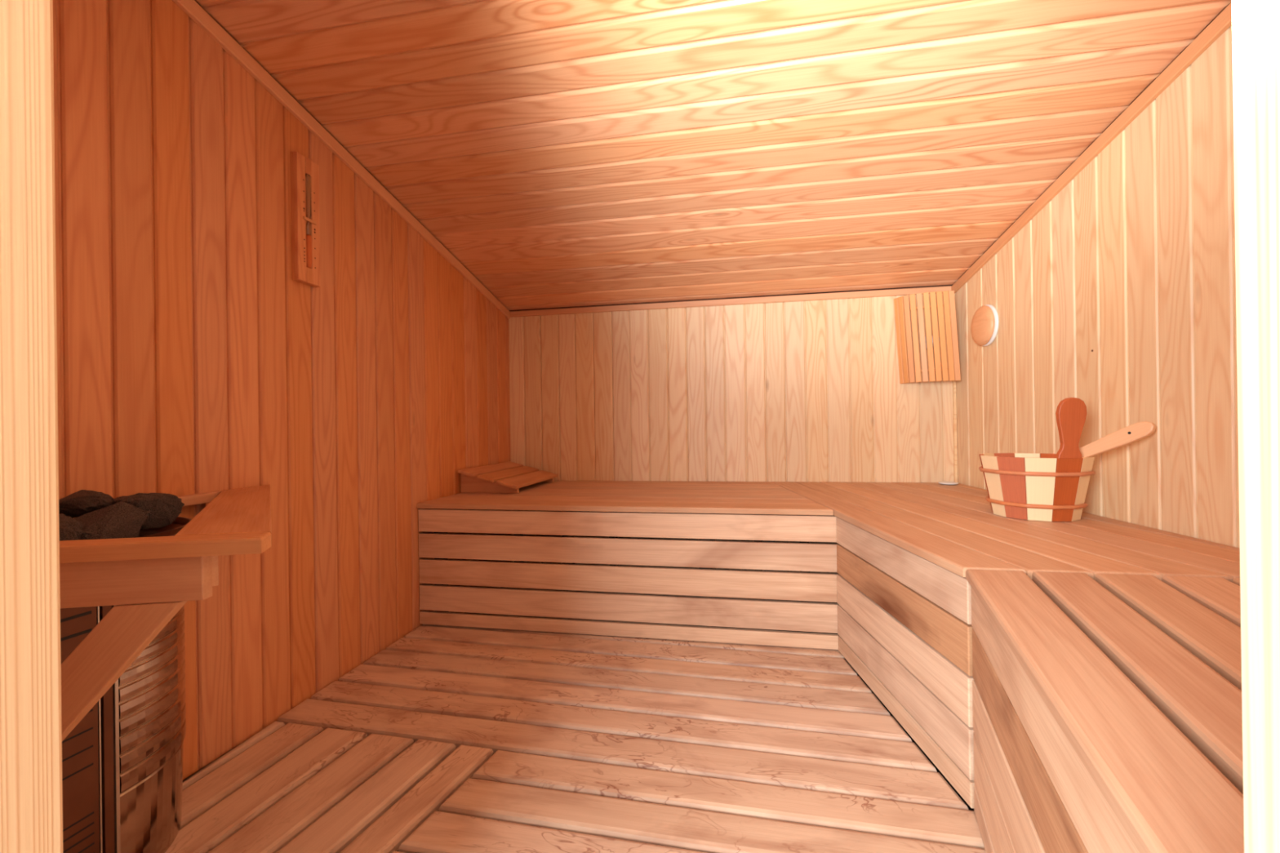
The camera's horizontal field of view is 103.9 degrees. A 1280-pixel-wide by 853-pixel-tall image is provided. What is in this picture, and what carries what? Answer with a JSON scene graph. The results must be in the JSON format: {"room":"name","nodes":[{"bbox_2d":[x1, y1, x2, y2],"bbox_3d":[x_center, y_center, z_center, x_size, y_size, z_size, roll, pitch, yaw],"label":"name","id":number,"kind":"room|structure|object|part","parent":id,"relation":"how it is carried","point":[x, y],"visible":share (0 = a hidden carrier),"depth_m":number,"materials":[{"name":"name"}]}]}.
{"room":"spa","nodes":[
{"label":"spa","id":0,"kind":"room"},
{"bbox_2d":[52,0,511,779],"bbox_3d":[-1.174,-0.152,2.022,0.042,2.522,2.965,-1,0,10],"label":"wall","id":1,"kind":"structure","parent":0,"point":[192,359],"depth_m":1.57,"materials":[{"name":"brown wood"}]},
{"bbox_2d":[59,484,271,741],"bbox_3d":[-0.936,0.549,1.095,0.741,0.727,0.983,-1,0,10],"label":"guard","id":2,"kind":"object","parent":1,"relation":"attached to","point":[147,581],"visible":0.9,"depth_m":0.80,"materials":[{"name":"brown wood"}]},
{"bbox_3d":[-1.298,0.203,1.077,0.032,0.026,0.820,-1,0,10],"label":"wall rail","id":3,"kind":"part","parent":2,"relation":"part of","materials":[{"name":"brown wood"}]},
{"bbox_3d":[-0.994,0.199,0.779,0.760,0.026,0.052,-1,0,-9],"label":"rail","id":4,"kind":"part","parent":2,"relation":"part of","materials":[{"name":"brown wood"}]},
{"bbox_3d":[-0.973,0.199,1.219,0.133,0.026,0.970,-1,0,-36],"label":"rail","id":5,"kind":"part","parent":2,"relation":"part of","materials":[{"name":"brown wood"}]},
{"bbox_2d":[290,151,320,287],"bbox_3d":[-1.187,-0.732,1.784,0.032,0.444,0.096,-1,0,10],"label":"timer","id":6,"kind":"object","parent":1,"relation":"attached to","point":[304,173],"visible":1,"depth_m":1.77,"materials":[{"name":"brown wood"}]},
{"bbox_2d":[172,0,510,319],"bbox_3d":[-1.160,-1.063,2.003,0.016,0.649,2.945,-1,0,10],"label":"trim","id":7,"kind":"structure","parent":1,"relation":"attached to","point":[192,8],"depth_m":1.82,"materials":[{"name":"brown wood"}]},
{"bbox_2d":[164,586,985,852],"bbox_3d":[0.283,1.012,1.635,2.992,0.151,3.215,-1,0,10],"label":"floor","id":8,"kind":"structure","parent":0,"point":[446,739],"depth_m":1.42,"materials":[{"name":"brown wood"}]},
{"bbox_2d":[60,516,191,852],"bbox_3d":[-1.182,0.594,0.961,0.258,0.723,0.668,-1,0,10],"label":"heater","id":9,"kind":"object","parent":8,"relation":"on","point":[122,762],"visible":0.5,"depth_m":1.04,"materials":[{"name":"metal"}]},
{"bbox_2d":[58,513,83,541],"bbox_3d":[-1.105,0.216,0.926,0.099,0.099,0.112,-1,0,-31],"label":"stone","id":10,"kind":"object","parent":9,"relation":"on","point":[70,529],"visible":0.3,"depth_m":0.94,"materials":[{"name":"stone"}]},
{"bbox_3d":[-1.113,0.614,0.802,0.024,0.676,0.380,-1,0,10],"label":"panel","id":11,"kind":"part","parent":9,"relation":"part of","materials":[{"name":"metal"}]},
{"bbox_2d":[58,489,113,517],"bbox_3d":[-1.201,0.169,1.088,0.108,0.058,0.131,-1,0,-31],"label":"stone","id":12,"kind":"object","parent":9,"relation":"on","point":[82,502],"visible":0.67,"depth_m":1.05,"materials":[{"name":"stone"}]},
{"bbox_2d":[73,502,164,539],"bbox_3d":[-1.085,0.203,1.027,0.105,0.092,0.133,-1,0,13],"label":"stone","id":13,"kind":"object","parent":9,"relation":"on","point":[118,520],"visible":0.53,"depth_m":1.01,"materials":[{"name":"stone"}]},
{"bbox_2d":[111,493,184,529],"bbox_3d":[-1.121,0.190,1.134,0.132,0.083,0.099,-1,0,-33],"label":"stone","id":14,"kind":"object","parent":9,"relation":"on","point":[168,507],"visible":0.75,"depth_m":1.12,"materials":[{"name":"stone"}]},
{"bbox_2d":[135,516,191,537],"bbox_3d":[-1.186,0.265,0.961,0.258,0.065,0.668,-1,0,10],"label":"tray","id":15,"kind":"object","parent":9,"relation":"on","point":[171,530],"depth_m":1.24,"materials":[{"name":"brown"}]},
{"bbox_2d":[416,480,838,649],"bbox_3d":[-0.032,0.699,2.755,1.920,0.686,1.051,-1,0,10],"label":"bench","id":16,"kind":"object","parent":8,"relation":"on","point":[568,504],"visible":0.89,"depth_m":2.25,"materials":[{"name":"brown wood"}]},
{"bbox_3d":[-0.971,0.755,2.451,0.045,0.598,0.045,-1,0,10],"label":"leg","id":17,"kind":"part","parent":16,"relation":"part of","materials":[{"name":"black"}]},
{"bbox_2d":[457,461,557,493],"bbox_3d":[-0.777,0.300,3.046,0.349,0.130,0.660,-1,0,10],"label":"headrest cover","id":18,"kind":"object","parent":16,"relation":"on","point":[509,477],"visible":1,"depth_m":2.82,"materials":[{"name":"brown wood"}]},
{"bbox_3d":[-0.810,0.754,3.347,0.045,0.598,0.045,-1,0,10],"label":"leg","id":19,"kind":"part","parent":16,"relation":"part of","materials":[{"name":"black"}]},
{"bbox_3d":[-0.332,0.746,2.337,0.045,0.598,0.045,-1,0,10],"label":"leg","id":20,"kind":"part","parent":16,"relation":"part of","materials":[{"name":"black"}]},
{"bbox_3d":[-0.171,0.745,3.232,0.045,0.598,0.045,-1,0,10],"label":"leg","id":21,"kind":"part","parent":16,"relation":"part of","materials":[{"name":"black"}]},
{"bbox_3d":[0.288,0.738,2.225,0.045,0.598,0.045,-1,0,10],"label":"leg","id":22,"kind":"part","parent":16,"relation":"part of","materials":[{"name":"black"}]},
{"bbox_3d":[0.725,0.733,3.071,0.045,0.598,0.045,-1,0,10],"label":"leg","id":23,"kind":"part","parent":16,"relation":"part of","materials":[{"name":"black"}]},
{"bbox_3d":[0.564,0.734,2.175,0.045,0.598,0.045,-1,0,10],"label":"leg","id":24,"kind":"part","parent":16,"relation":"part of","materials":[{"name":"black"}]},
{"bbox_2d":[771,481,1239,810],"bbox_3d":[1.216,0.681,2.103,1.128,0.686,1.895,-1,0,10],"label":"bench","id":25,"kind":"object","parent":8,"relation":"on","point":[905,551],"visible":0.72,"depth_m":1.50,"materials":[{"name":"brown wood"}]},
{"bbox_3d":[0.899,0.730,2.735,0.045,0.598,0.045,-1,0,10],"label":"leg","id":26,"kind":"part","parent":25,"relation":"part of","materials":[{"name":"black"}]},
{"bbox_3d":[0.883,0.729,1.976,0.045,0.598,0.045,-1,0,10],"label":"leg","id":27,"kind":"part","parent":25,"relation":"part of","materials":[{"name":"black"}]},
{"bbox_2d":[937,481,958,484],"bbox_3d":[1.761,0.325,2.862,0.104,0.010,0.104,-1,0,10],"label":"dish","id":28,"kind":"object","parent":25,"relation":"on","point":[940,482],"visible":1,"depth_m":2.86,"materials":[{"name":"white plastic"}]},
{"bbox_3d":[0.869,0.729,1.287,0.045,0.598,0.045,-1,0,10],"label":"leg","id":29,"kind":"part","parent":25,"relation":"part of","materials":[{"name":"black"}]},
{"bbox_2d":[978,397,1095,521],"bbox_3d":[1.474,0.117,1.874,0.345,0.432,0.360,-1,0,10],"label":"bucket","id":30,"kind":"object","parent":25,"relation":"on","point":[1035,486],"visible":0.99,"depth_m":1.75,"materials":[{"name":"wood"}]},
{"bbox_2d":[1079,421,1156,457],"bbox_3d":[1.547,0.104,1.773,0.091,0.240,0.403,-1,0,-27],"label":"ladle","id":31,"kind":"object","parent":30,"relation":"in","point":[1135,432],"visible":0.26,"depth_m":1.66,"materials":[{"name":"brown wood"}]},
{"bbox_2d":[965,568,1244,852],"bbox_3d":[0.999,0.682,0.653,1.121,0.686,1.029,-1,0,10],"label":"bench","id":32,"kind":"object","parent":8,"relation":"on","point":[1107,708],"visible":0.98,"depth_m":0.72,"materials":[{"name":"brown wood"}]},
{"bbox_2d":[195,0,1231,310],"bbox_3d":[0.271,-1.135,1.761,2.982,0.642,2.965,-1,0,10],"label":"ceiling","id":33,"kind":"structure","parent":0,"point":[564,153],"depth_m":1.79,"materials":[{"name":"brown wood"}]},
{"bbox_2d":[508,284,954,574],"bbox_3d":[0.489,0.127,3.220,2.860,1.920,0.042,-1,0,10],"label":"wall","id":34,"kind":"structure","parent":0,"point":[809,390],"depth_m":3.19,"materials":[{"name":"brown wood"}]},
{"bbox_2d":[510,285,951,317],"bbox_3d":[0.472,-0.789,3.193,2.766,0.038,0.014,-1,0,10],"label":"trim","id":35,"kind":"structure","parent":34,"relation":"attached to","point":[892,292],"depth_m":3.17,"materials":[{"name":"brown wood"}]},
{"bbox_2d":[893,290,960,383],"bbox_3d":[1.669,-0.514,2.920,0.311,0.513,0.129,-1,0,10],"label":"lamp","id":36,"kind":"object","parent":34,"relation":"attached to","point":[930,341],"visible":1,"depth_m":2.87,"materials":[{"name":"brown wood"}]},
{"bbox_2d":[952,293,957,482],"bbox_3d":[1.849,-0.229,2.946,0.014,1.115,0.014,-1,0,10],"label":"trim","id":37,"kind":"structure","parent":34,"relation":"attached to","point":[954,390],"depth_m":2.94,"materials":[{"name":"brown wood"}]},
{"bbox_2d":[955,25,1239,547],"bbox_3d":[1.677,-0.192,1.510,0.044,2.522,2.967,-1,0,8],"label":"wall","id":38,"kind":"structure","parent":0,"point":[1117,297],"depth_m":1.69,"materials":[{"name":"brown wood"}]},
{"bbox_2d":[970,304,999,346],"bbox_3d":[1.779,-0.523,2.600,0.049,0.212,0.212,-1,0,8],"label":"air vent","id":39,"kind":"object","parent":38,"relation":"in","point":[985,320],"visible":1,"depth_m":2.55,"materials":[{"name":"beige wood"}]},
{"bbox_2d":[951,1,1231,293],"bbox_3d":[1.633,-1.102,1.500,0.016,0.649,2.947,-1,0,8],"label":"trim","id":40,"kind":"structure","parent":38,"relation":"attached to","point":[1223,21],"depth_m":1.74,"materials":[{"name":"brown wood"}]},
{"bbox_3d":[0.008,-0.161,0.252,2.952,2.502,0.100,-1,0,10],"label":"wall","id":41,"kind":"structure","parent":0,"visible":0},
{"bbox_2d":[0,0,1279,852],"bbox_3d":[-0.088,0.004,0.267,0.850,2.234,0.130,-1,0,10],"label":"door frame","id":42,"kind":"structure","parent":41,"relation":"in","point":[31,794],"depth_m":0.37,"materials":[{"name":"brown wood"}]}
]}

